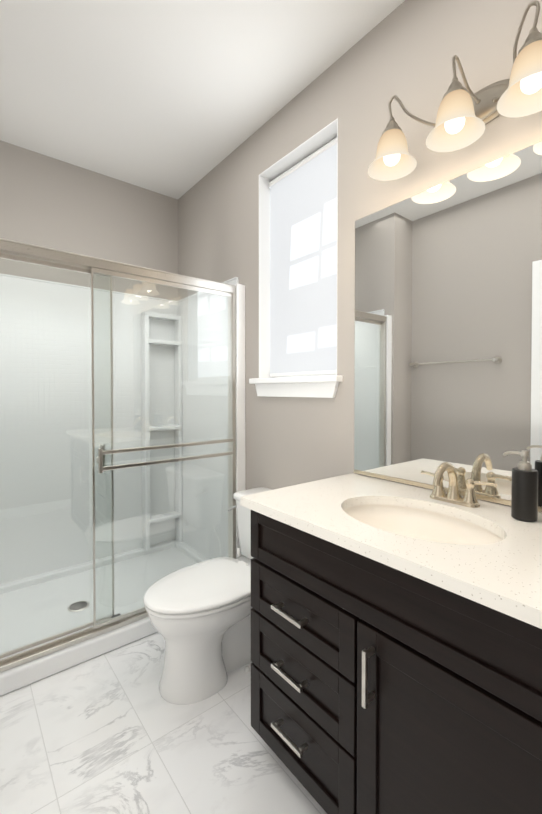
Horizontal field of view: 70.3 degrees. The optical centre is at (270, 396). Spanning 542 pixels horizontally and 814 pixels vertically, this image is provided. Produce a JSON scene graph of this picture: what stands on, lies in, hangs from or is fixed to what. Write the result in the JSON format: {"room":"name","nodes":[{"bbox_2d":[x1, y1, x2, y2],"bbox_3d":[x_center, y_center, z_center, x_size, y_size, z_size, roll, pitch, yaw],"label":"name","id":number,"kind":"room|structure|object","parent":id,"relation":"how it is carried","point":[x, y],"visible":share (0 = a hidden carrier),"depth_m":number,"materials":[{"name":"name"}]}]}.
{"room":"bathroom","nodes":[
{"label":"bathroom","id":0,"kind":"room"},
{"bbox_2d":[0,140,177,300],"bbox_3d":[-1.530,-0.164,2.489,1.940,2.740,0.140,-1,1,-39],"label":"wall","id":1,"kind":"structure","parent":0,"point":[49,202],"depth_m":2.60,"materials":[{"name":"grey paint"}]},
{"bbox_2d":[0,632,326,813],"bbox_3d":[-0.364,1.277,1.176,2.080,0.100,3.681,-1,1,-39],"label":"floor","id":2,"kind":"structure","parent":0,"point":[113,732],"depth_m":1.33,"materials":[{"name":"tile"}]},
{"bbox_2d":[0,539,207,695],"bbox_3d":[-1.030,1.168,2.217,1.528,0.085,0.940,-1,1,-39],"label":"pan","id":3,"kind":"object","parent":2,"relation":"on","point":[24,674],"visible":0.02,"depth_m":2.15,"materials":[{"name":"white plastic"}]},
{"bbox_2d":[0,273,245,583],"bbox_3d":[-1.037,0.205,2.209,1.528,1.872,0.920,-1,1,-39],"label":"wall surround","id":4,"kind":"object","parent":3,"relation":"on","point":[240,399],"visible":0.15,"depth_m":2.60,"materials":[{"name":"plastic"}]},
{"bbox_2d":[143,487,272,704],"bbox_3d":[-0.203,0.867,1.780,0.784,0.701,0.540,-1,1,-39],"label":"toilet","id":5,"kind":"object","parent":2,"relation":"on","point":[199,614],"visible":0.67,"depth_m":1.58,"materials":[{"name":"white ceramic"}]},
{"bbox_2d":[240,462,541,813],"bbox_3d":[0.458,0.720,1.096,0.604,1.016,1.068,-1,1,-39],"label":"bathroom vanity","id":6,"kind":"object","parent":2,"relation":"on","point":[396,646],"visible":1,"depth_m":0.94,"materials":[{"name":"brown wood"}]},
{"bbox_2d":[343,504,501,544],"bbox_3d":[0.417,0.454,1.122,0.371,0.150,0.512,-1,1,-39],"label":"sink","id":7,"kind":"object","parent":6,"relation":"in","point":[417,521],"depth_m":1.26,"materials":[{"name":"white ceramic"}]},
{"bbox_2d":[421,462,496,507],"bbox_3d":[0.561,0.278,1.230,0.150,0.136,0.249,-1,1,-39],"label":"faucet","id":8,"kind":"object","parent":6,"relation":"on","point":[438,498],"depth_m":1.24,"materials":[{"name":"beige metal"}]},
{"bbox_2d":[503,450,537,521],"bbox_3d":[0.710,0.251,1.100,0.063,0.193,0.089,-1,1,-39],"label":"soap dispenser","id":9,"kind":"object","parent":6,"relation":"on","point":[524,497],"visible":1,"depth_m":1.07,"materials":[{"name":"black plastic"}]},
{"bbox_2d":[0,0,404,198],"bbox_3d":[-0.364,-1.563,1.132,2.080,0.100,3.681,-1,1,-39],"label":"ceiling","id":10,"kind":"structure","parent":0,"point":[176,99],"depth_m":1.81,"materials":[{"name":"white paint"}]},
{"bbox_2d":[178,0,541,512],"bbox_3d":[0.391,-0.152,1.763,0.140,2.740,3.681,-1,1,-39],"label":"wall","id":11,"kind":"structure","parent":0,"point":[405,51],"depth_m":1.71,"materials":[{"name":"grey paint"}]},
{"bbox_2d":[0,238,235,671],"bbox_3d":[-0.763,0.241,1.871,1.400,1.780,0.124,-1,1,-39],"label":"shower door frame","id":12,"kind":"object","parent":11,"relation":"attached to","point":[20,252],"visible":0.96,"depth_m":1.85,"materials":[{"name":"clear glass"}]},
{"bbox_2d":[249,118,342,397],"bbox_3d":[0.150,-0.630,2.013,0.177,1.268,0.665,-1,1,-39],"label":"window","id":13,"kind":"structure","parent":11,"relation":"in","point":[316,386],"depth_m":2.13,"materials":[{"name":"white wood"}]},
{"bbox_2d":[268,137,336,376],"bbox_3d":[0.184,-0.685,2.039,0.046,1.152,0.587,-1,1,-39],"label":"window blind","id":14,"kind":"object","parent":13,"relation":"attached to","point":[303,267],"visible":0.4,"depth_m":2.03,"materials":[{"name":"fabric"}]},
{"bbox_2d":[354,141,541,511],"bbox_3d":[0.693,-0.205,1.266,0.010,1.093,1.050,-1,1,-39],"label":"mirror","id":15,"kind":"object","parent":11,"relation":"attached to","point":[448,321],"visible":1,"depth_m":1.33,"materials":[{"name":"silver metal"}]},
{"bbox_2d":[368,1,541,180],"bbox_3d":[0.587,-0.928,1.210,0.231,0.252,0.596,-1,1,-39],"label":"sconce","id":16,"kind":"object","parent":11,"relation":"attached to","point":[466,115],"visible":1,"depth_m":1.18,"materials":[{"name":"white glass"}]}
]}

